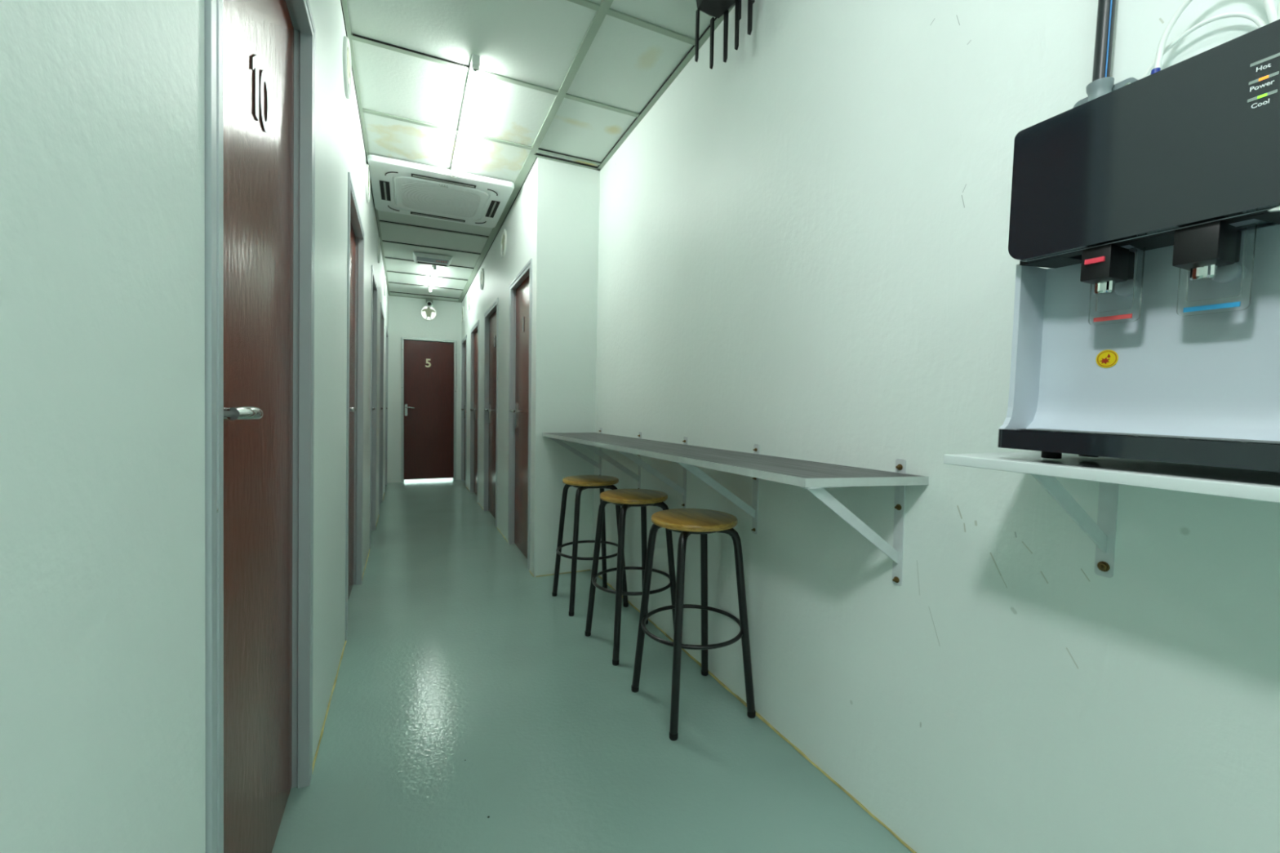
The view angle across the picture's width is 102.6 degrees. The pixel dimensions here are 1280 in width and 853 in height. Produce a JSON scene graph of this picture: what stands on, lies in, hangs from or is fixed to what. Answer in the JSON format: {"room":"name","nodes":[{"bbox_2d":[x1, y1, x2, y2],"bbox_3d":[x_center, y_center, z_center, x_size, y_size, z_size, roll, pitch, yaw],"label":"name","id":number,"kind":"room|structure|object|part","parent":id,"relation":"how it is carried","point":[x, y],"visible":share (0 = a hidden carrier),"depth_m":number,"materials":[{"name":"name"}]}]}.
{"room":"hostel corridor","nodes":[
{"label":"hostel corridor","id":0,"kind":"room"},
{"bbox_2d":[0,0,388,852],"bbox_3d":[-1.972,-0.400,3.612,0.120,2.625,7.630,1,2,-24],"label":"wall","id":1,"kind":"structure","parent":0,"point":[103,682],"depth_m":0.47,"materials":[{"name":"paint"}]},
{"bbox_2d":[204,0,315,852],"bbox_3d":[-0.782,-0.035,1.040,0.122,2.085,0.827,1,2,-24],"label":"door","id":2,"kind":"structure","parent":1,"relation":"in","point":[260,55],"depth_m":1.06,"materials":[{"name":"brown wood"}]},
{"bbox_3d":[-0.648,0.014,0.821,0.058,0.190,0.140,1,2,-24],"label":"lever handle","id":3,"kind":"part","parent":2,"relation":"part of","materials":[{"name":"silver metal"}]},
{"bbox_2d":[342,35,351,98],"bbox_3d":[-1.215,-1.487,2.130,0.015,0.220,0.220,0,2,-24],"label":"ventilator","id":4,"kind":"object","parent":1,"relation":"attached to","point":[347,64],"visible":0.99,"depth_m":2.10,"materials":[{"name":"white plastic"}]},
{"bbox_2d":[345,172,364,640],"bbox_3d":[-1.511,-0.089,2.643,0.122,2.075,0.865,1,2,-24],"label":"door","id":5,"kind":"structure","parent":1,"relation":"in","point":[355,260],"depth_m":2.95,"materials":[{"name":"brown wood"}]},
{"bbox_3d":[-1.368,-0.044,2.405,0.058,0.190,0.140,1,2,-24],"label":"lever handle","id":6,"kind":"part","parent":5,"relation":"part of","materials":[{"name":"silver metal"}]},
{"bbox_2d":[364,164,369,202],"bbox_3d":[-1.716,-1.532,3.231,0.015,0.220,0.220,0,2,-24],"label":"ventilator","id":7,"kind":"object","parent":1,"relation":"attached to","point":[367,170],"visible":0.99,"depth_m":3.18,"materials":[{"name":"white plastic"}]},
{"bbox_2d":[369,265,377,549],"bbox_3d":[-2.156,-0.146,4.062,0.122,2.085,0.695,1,2,-24],"label":"door","id":8,"kind":"structure","parent":1,"relation":"in","point":[374,284],"depth_m":4.34,"materials":[{"name":"brown wood"}]},
{"bbox_2d":[377,236,380,263],"bbox_3d":[-2.296,-1.549,4.505,0.015,0.220,0.220,0,2,-24],"label":"ventilator","id":9,"kind":"object","parent":1,"relation":"attached to","point":[378,239],"visible":0.99,"depth_m":4.44,"materials":[{"name":"white plastic"}]},
{"bbox_2d":[378,302,384,514],"bbox_3d":[-2.730,-0.184,5.325,0.122,2.070,0.760,1,2,-24],"label":"door","id":10,"kind":"structure","parent":1,"relation":"in","point":[382,315],"depth_m":5.63,"materials":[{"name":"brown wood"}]},
{"bbox_2d":[383,275,386,295],"bbox_3d":[-2.875,-1.586,5.779,0.015,0.220,0.220,0,2,-24],"label":"ventilator","id":11,"kind":"object","parent":1,"relation":"attached to","point":[384,277],"visible":0.99,"depth_m":5.71,"materials":[{"name":"white plastic"}]},
{"bbox_2d":[384,326,388,492],"bbox_3d":[-3.330,-0.223,6.644,0.122,2.050,0.740,1,2,-24],"label":"door","id":12,"kind":"structure","parent":1,"relation":"in","point":[387,333],"depth_m":6.94,"materials":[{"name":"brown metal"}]},
{"bbox_2d":[312,482,533,772],"bbox_3d":[-1.500,0.912,3.874,0.985,0.007,7.630,0,2,-24],"label":"trim","id":13,"kind":"structure","parent":1,"relation":"attached to","point":[342,654],"depth_m":1.88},
{"bbox_2d":[386,295,462,483],"bbox_3d":[-3.071,-0.528,7.355,1.199,2.625,0.100,0,2,-24],"label":"wall","id":14,"kind":"structure","parent":0,"point":[405,318],"depth_m":7.19,"materials":[{"name":"paint"}]},
{"bbox_2d":[400,337,456,482],"bbox_3d":[-3.027,-0.232,7.362,0.727,2.035,0.145,0,2,-24],"label":"door","id":15,"kind":"structure","parent":14,"relation":"in","point":[428,366],"depth_m":7.34,"materials":[{"name":"brown wood"}]},
{"bbox_3d":[-3.242,-0.231,7.215,0.124,0.165,0.057,0,2,-24],"label":"lever handle","id":16,"kind":"part","parent":15,"relation":"part of","materials":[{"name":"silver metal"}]},
{"bbox_2d":[420,305,436,320],"bbox_3d":[-3.003,-1.615,7.285,0.220,0.220,0.015,0,2,-24],"label":"ventilator","id":17,"kind":"object","parent":14,"relation":"attached to","point":[428,313],"visible":0.95,"depth_m":7.28,"materials":[{"name":"white plastic"}]},
{"bbox_2d":[426,298,432,306],"bbox_3d":[-2.972,-1.743,7.235,0.092,0.120,0.118,0,2,-24],"label":"security camera","id":18,"kind":"object","parent":14,"relation":"attached to","point":[428,301],"visible":1,"depth_m":7.21,"materials":[{"name":"grey plastic"}]},
{"bbox_2d":[346,0,715,301],"bbox_3d":[-2.002,-1.724,3.148,3.560,0.091,12.900,0,2,-24],"label":"ceiling","id":19,"kind":"structure","parent":0,"point":[625,64],"depth_m":2.44,"materials":[{"name":"tile"}]},
{"bbox_2d":[428,265,436,292],"bbox_3d":[-2.473,-1.742,6.104,0.033,0.046,1.218,0,2,-24],"label":"light","id":20,"kind":"object","parent":19,"relation":"attached to","point":[434,267],"visible":0.98,"depth_m":5.96,"materials":[{"name":"white plastic"}]},
{"bbox_2d":[413,251,453,266],"bbox_3d":[-2.135,-1.713,5.276,0.370,0.044,0.280,0,2,-24],"label":"sign box","id":21,"kind":"object","parent":19,"relation":"attached to","point":[418,257],"visible":1,"depth_m":5.21,"materials":[{"name":"white plastic"}]},
{"bbox_3d":[-2.111,-1.692,5.224,0.296,0.004,0.135,0,2,-24],"label":"grey panel","id":22,"kind":"part","parent":21,"relation":"part of","materials":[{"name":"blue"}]},
{"bbox_2d":[367,154,514,227],"bbox_3d":[-1.441,-1.654,3.714,0.894,0.049,0.890,0,2,-24],"label":"air conditioner","id":23,"kind":"object","parent":19,"relation":"attached to","point":[398,186],"visible":1,"depth_m":3.57,"materials":[{"name":"white plastic"}]},
{"bbox_2d":[379,180,391,200],"bbox_3d":[-1.771,-1.637,3.564,0.060,0.002,0.340,0,2,-24],"label":"outlet","id":24,"kind":"object","parent":23,"relation":"attached to","point":[384,185],"depth_m":3.55,"materials":[{"name":"grey plastic"}]},
{"bbox_2d":[410,211,465,222],"bbox_3d":[-1.587,-1.648,4.035,0.400,0.002,0.045,0,2,-24],"label":"outlet","id":25,"kind":"object","parent":23,"relation":"attached to","point":[418,213],"depth_m":4.03,"materials":[{"name":"grey plastic"}]},
{"bbox_2d":[401,182,480,217],"bbox_3d":[-1.441,-1.631,3.715,0.514,0.004,0.514,0,2,-24],"label":"grille","id":26,"kind":"object","parent":23,"relation":"attached to","point":[424,197],"depth_m":3.68,"materials":[{"name":"white plastic"}]},
{"bbox_2d":[411,173,475,188],"bbox_3d":[-1.295,-1.625,3.394,0.400,0.002,0.045,0,2,-24],"label":"outlet","id":27,"kind":"object","parent":23,"relation":"attached to","point":[418,175],"depth_m":3.38,"materials":[{"name":"grey plastic"}]},
{"bbox_2d":[485,200,500,217],"bbox_3d":[-1.111,-1.636,3.864,0.060,0.002,0.340,0,2,-24],"label":"outlet","id":28,"kind":"object","parent":23,"relation":"attached to","point":[492,206],"depth_m":3.85,"materials":[{"name":"grey plastic"}]},
{"bbox_2d":[450,53,479,178],"bbox_3d":[-0.967,-1.621,2.790,0.033,0.046,1.223,0,2,-24],"label":"light","id":29,"kind":"object","parent":19,"relation":"attached to","point":[475,60],"visible":1,"depth_m":2.60,"materials":[{"name":"white plastic"}]},
{"bbox_2d":[340,0,735,302],"bbox_3d":[-1.526,-1.633,2.077,3.340,0.009,10.708,0,2,-24],"label":"trim","id":30,"kind":"structure","parent":19,"relation":"attached to","point":[602,9],"depth_m":2.55,"materials":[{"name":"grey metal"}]},
{"bbox_2d":[462,157,599,577],"bbox_3d":[-1.410,-0.447,5.443,0.482,2.625,4.760,0,2,-24],"label":"wall","id":31,"kind":"structure","parent":0,"point":[553,220],"depth_m":3.28,"materials":[{"name":"paint"}]},
{"bbox_2d":[461,306,464,321],"bbox_3d":[-2.509,-1.595,7.264,0.015,0.220,0.220,0,2,-24],"label":"ventilator","id":32,"kind":"object","parent":31,"relation":"attached to","point":[463,309],"visible":1,"depth_m":7.22,"materials":[{"name":"white plastic"}]},
{"bbox_2d":[461,334,466,486],"bbox_3d":[-2.425,-0.216,7.188,0.122,2.030,0.700,0,2,-24],"label":"door","id":33,"kind":"structure","parent":31,"relation":"in","point":[464,343],"depth_m":7.43,"materials":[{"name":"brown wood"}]},
{"bbox_2d":[467,293,470,310],"bbox_3d":[-2.178,-1.594,6.535,0.015,0.220,0.220,0,2,-24],"label":"ventilator","id":34,"kind":"object","parent":31,"relation":"attached to","point":[468,295],"visible":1,"depth_m":6.52,"materials":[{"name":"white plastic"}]},
{"bbox_2d":[470,320,479,502],"bbox_3d":[-1.925,-0.178,6.087,0.122,2.035,0.790,0,2,-24],"label":"door","id":35,"kind":"structure","parent":31,"relation":"in","point":[474,331],"depth_m":6.34,"materials":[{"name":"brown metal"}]},
{"bbox_3d":[-2.055,-0.171,6.296,0.058,0.190,0.140,0,2,-24],"label":"lever handle","id":36,"kind":"part","parent":35,"relation":"part of","materials":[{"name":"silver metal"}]},
{"bbox_2d":[480,268,484,289],"bbox_3d":[-1.661,-1.552,5.398,0.015,0.220,0.220,0,2,-24],"label":"ventilator","id":37,"kind":"object","parent":31,"relation":"attached to","point":[482,277],"visible":1,"depth_m":5.39,"materials":[{"name":"white plastic"}]},
{"bbox_2d":[483,297,497,527],"bbox_3d":[-1.391,-0.130,4.913,0.122,2.025,0.830,0,2,-24],"label":"door","id":38,"kind":"structure","parent":31,"relation":"in","point":[491,317],"depth_m":5.07,"materials":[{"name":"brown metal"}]},
{"bbox_3d":[-1.530,-0.129,5.140,0.058,0.190,0.140,0,2,-24],"label":"lever handle","id":39,"kind":"part","parent":38,"relation":"part of","materials":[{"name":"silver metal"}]},
{"bbox_2d":[500,229,506,257],"bbox_3d":[-1.119,-1.503,4.207,0.015,0.220,0.220,0,2,-24],"label":"ventilator","id":40,"kind":"object","parent":31,"relation":"attached to","point":[504,236],"visible":1,"depth_m":4.18,"materials":[{"name":"white plastic"}]},
{"bbox_2d":[507,257,532,570],"bbox_3d":[-0.825,-0.080,3.667,0.122,2.015,0.760,0,2,-24],"label":"door","id":41,"kind":"structure","parent":31,"relation":"in","point":[521,287],"depth_m":3.77,"materials":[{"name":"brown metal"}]},
{"bbox_3d":[-0.949,-0.082,3.862,0.058,0.190,0.140,0,2,-24],"label":"lever handle","id":42,"kind":"part","parent":41,"relation":"part of","materials":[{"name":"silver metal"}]},
{"bbox_2d":[271,478,912,852],"bbox_3d":[-2.063,0.974,3.219,3.510,0.100,12.900,0,2,-24],"label":"floor","id":43,"kind":"structure","parent":0,"point":[469,712],"depth_m":1.65,"materials":[{"name":"green paint"}]},
{"bbox_2d":[551,475,628,616],"bbox_3d":[-0.274,0.623,2.816,0.366,0.678,0.366,0,2,-26],"label":"bar stool","id":44,"kind":"object","parent":43,"relation":"on","point":[582,482],"visible":0.89,"depth_m":2.75,"materials":[{"name":"black metal"}]},
{"bbox_3d":[-0.396,0.626,2.859,0.198,0.643,0.027,1,2,19],"label":"leg","id":45,"kind":"part","parent":44,"relation":"part of","materials":[{"name":"black metal"}]},
{"bbox_3d":[-0.318,0.632,2.695,0.027,0.643,0.198,1,2,19],"label":"leg","id":46,"kind":"part","parent":44,"relation":"part of","materials":[{"name":"black metal"}]},
{"bbox_3d":[-0.270,0.295,2.806,0.306,0.023,0.306,0,2,-26],"label":"seat","id":47,"kind":"part","parent":44,"relation":"part of","materials":[{"name":"brown wood"}]},
{"bbox_3d":[-0.232,0.626,2.938,0.027,0.643,0.198,1,2,19],"label":"leg","id":48,"kind":"part","parent":44,"relation":"part of","materials":[{"name":"black metal"}]},
{"bbox_3d":[-0.153,0.632,2.773,0.198,0.643,0.027,1,2,19],"label":"leg","id":49,"kind":"part","parent":44,"relation":"part of","materials":[{"name":"black metal"}]},
{"bbox_2d":[584,488,675,666],"bbox_3d":[-0.032,0.641,2.320,0.366,0.678,0.366,0,2,-28],"label":"bar stool","id":50,"kind":"object","parent":43,"relation":"on","point":[626,499],"visible":0.9,"depth_m":2.25,"materials":[{"name":"black metal"}]},
{"bbox_3d":[-0.156,0.645,2.358,0.198,0.643,0.027,1,2,17],"label":"leg","id":51,"kind":"part","parent":50,"relation":"part of","materials":[{"name":"black metal"}]},
{"bbox_3d":[-0.071,0.651,2.197,0.027,0.643,0.198,1,2,17],"label":"leg","id":52,"kind":"part","parent":50,"relation":"part of","materials":[{"name":"black metal"}]},
{"bbox_3d":[-0.028,0.314,2.310,0.306,0.023,0.306,0,2,-28],"label":"seat","id":53,"kind":"part","parent":50,"relation":"part of","materials":[{"name":"brown wood"}]},
{"bbox_3d":[0.005,0.644,2.444,0.027,0.643,0.198,1,2,17],"label":"leg","id":54,"kind":"part","parent":50,"relation":"part of","materials":[{"name":"black metal"}]},
{"bbox_3d":[0.091,0.650,2.282,0.198,0.643,0.027,1,2,17],"label":"leg","id":55,"kind":"part","parent":50,"relation":"part of","materials":[{"name":"black metal"}]},
{"bbox_2d":[631,508,755,741],"bbox_3d":[0.188,0.658,1.840,0.366,0.678,0.366,0,2,-24],"label":"bar stool","id":56,"kind":"object","parent":43,"relation":"on","point":[686,522],"visible":1,"depth_m":1.76,"materials":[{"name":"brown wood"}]},
{"bbox_3d":[0.067,0.662,1.885,0.198,0.643,0.027,1,2,21],"label":"leg","id":57,"kind":"part","parent":56,"relation":"part of","materials":[{"name":"black metal"}]},
{"bbox_3d":[0.143,0.668,1.719,0.027,0.643,0.198,1,2,21],"label":"leg","id":58,"kind":"part","parent":56,"relation":"part of","materials":[{"name":"black metal"}]},
{"bbox_3d":[0.193,0.331,1.830,0.306,0.023,0.306,0,2,-24],"label":"seat","id":59,"kind":"part","parent":56,"relation":"part of","materials":[{"name":"brown wood"}]},
{"bbox_3d":[0.234,0.662,1.961,0.027,0.643,0.198,1,2,21],"label":"leg","id":60,"kind":"part","parent":56,"relation":"part of","materials":[{"name":"black metal"}]},
{"bbox_3d":[0.309,0.668,1.795,0.198,0.643,0.027,1,2,21],"label":"leg","id":61,"kind":"part","parent":56,"relation":"part of","materials":[{"name":"black metal"}]},
{"bbox_2d":[591,0,1279,852],"bbox_3d":[0.932,-0.273,0.782,0.100,2.625,5.870,1,2,-24],"label":"wall","id":62,"kind":"structure","parent":0,"point":[803,254],"depth_m":1.24,"materials":[{"name":"paint"}]},
{"bbox_2d":[694,0,755,69],"bbox_3d":[0.320,-1.457,1.805,0.176,0.262,0.236,0,2,-24],"label":"router","id":63,"kind":"object","parent":62,"relation":"attached to","point":[715,8],"visible":1,"depth_m":1.85,"materials":[{"name":"black plastic"}]},
{"bbox_2d":[535,569,916,852],"bbox_3d":[0.259,1.002,1.669,0.378,0.011,3.587,0,2,-24],"label":"trim","id":64,"kind":"structure","parent":62,"relation":"attached to","point":[726,687],"depth_m":1.65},
{"bbox_2d":[542,427,928,586],"bbox_3d":[0.032,0.202,2.208,0.350,0.316,2.353,0,2,-24],"label":"countertop","id":65,"kind":"structure","parent":62,"relation":"attached to","point":[814,477],"depth_m":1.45,"materials":[{"name":"grey wood"}]},
{"bbox_2d":[1073,0,1137,107],"bbox_3d":[0.813,-1.050,0.883,0.049,1.001,0.091,0,2,-24],"label":"conduit pipe","id":66,"kind":"object","parent":62,"relation":"attached to","point":[1102,83],"visible":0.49,"depth_m":0.88,"materials":[{"name":"grey"}]},
{"bbox_2d":[943,451,1279,577],"bbox_3d":[0.795,0.170,0.629,0.268,0.210,0.712,0,3,-24],"label":"wall shelf","id":67,"kind":"object","parent":62,"relation":"attached to","point":[1110,473],"visible":1,"depth_m":0.76,"materials":[{"name":"white"}]},
{"bbox_2d":[997,18,1279,471],"bbox_3d":[0.772,-0.191,0.655,0.233,0.506,0.454,0,3,-24],"label":"water dispenser","id":68,"kind":"object","parent":67,"relation":"on","point":[1151,202],"visible":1,"depth_m":0.68,"materials":[{"name":"black plastic"}]},
{"bbox_3d":[0.680,-0.127,0.858,0.221,0.262,0.008,0,3,-24],"label":"panel","id":69,"kind":"part","parent":68,"relation":"part of","materials":[{"name":"grey plastic"}]},
{"bbox_2d":[1097,351,1116,366],"bbox_3d":[0.701,-0.102,0.770,0.001,0.023,0.023,0,3,-24],"label":"sticker","id":70,"kind":"object","parent":68,"relation":"attached to","point":[1104,358],"depth_m":0.77,"materials":[{"name":"yellow paper"}]},
{"bbox_2d":[1080,244,1134,296],"bbox_3d":[0.669,-0.217,0.727,0.094,0.062,0.035,0,2,-24],"label":"tap","id":71,"kind":"object","parent":68,"relation":"on","point":[1108,268],"depth_m":0.71,"materials":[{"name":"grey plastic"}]},
{"bbox_3d":[0.681,-0.199,0.734,0.004,0.102,0.058,0,3,-24],"label":"clear lever","id":72,"kind":"part","parent":68,"relation":"part of","materials":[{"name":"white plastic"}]},
{"bbox_3d":[0.677,-0.343,0.600,0.014,0.198,0.446,0,3,-24],"label":"panel","id":73,"kind":"part","parent":68,"relation":"part of","materials":[{"name":"black plastic"}]},
{"bbox_3d":[0.737,-0.115,0.651,0.036,0.262,0.416,0,3,-24],"label":"panel","id":74,"kind":"part","parent":68,"relation":"part of","materials":[{"name":"grey plastic"}]},
{"bbox_2d":[1172,221,1241,283],"bbox_3d":[0.711,-0.212,0.638,0.091,0.062,0.041,0,2,-24],"label":"tap","id":75,"kind":"object","parent":68,"relation":"on","point":[1211,251],"depth_m":0.62,"materials":[{"name":"grey plastic"}]},
{"bbox_3d":[0.722,-0.194,0.644,0.004,0.102,0.064,0,3,-24],"label":"clear lever","id":76,"kind":"part","parent":68,"relation":"part of","materials":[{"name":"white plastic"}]},
{"bbox_2d":[1257,93,1266,98],"bbox_3d":[0.685,-0.364,0.565,0.001,0.003,0.007,0,3,-24],"label":"indicator light","id":77,"kind":"object","parent":68,"relation":"on","point":[1264,95],"depth_m":0.56,"materials":[{"name":"green plastic"}]},
{"bbox_2d":[1258,75,1268,80],"bbox_3d":[0.686,-0.383,0.564,0.001,0.003,0.007,0,2,-24],"label":"indicator light","id":78,"kind":"object","parent":68,"relation":"on","point":[1261,77],"depth_m":0.56,"materials":[{"name":"orange"}]},
{"bbox_2d":[1141,11,1266,78],"bbox_3d":[0.854,-0.545,0.784,0.020,0.147,0.165,0,2,-21],"label":"hose","id":79,"kind":"object","parent":62,"relation":"attached to","point":[1255,19],"visible":0.56,"depth_m":0.77,"materials":[{"name":"white plastic"}]},
{"bbox_2d":[1277,0,1279,19],"bbox_3d":[0.905,-0.594,0.674,0.034,0.088,0.078,0,2,-24],"label":"box","id":80,"kind":"object","parent":62,"relation":"attached to","point":[1278,8],"visible":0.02,"depth_m":0.70,"materials":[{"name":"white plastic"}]},
{"bbox_2d":[1151,0,1278,74],"bbox_3d":[0.848,-0.563,0.757,0.023,0.205,0.142,0,2,-31],"label":"hose","id":81,"kind":"object","parent":80,"relation":"attached to","point":[1269,5],"visible":0.5,"depth_m":0.80,"materials":[{"name":"white plastic"}]}
]}

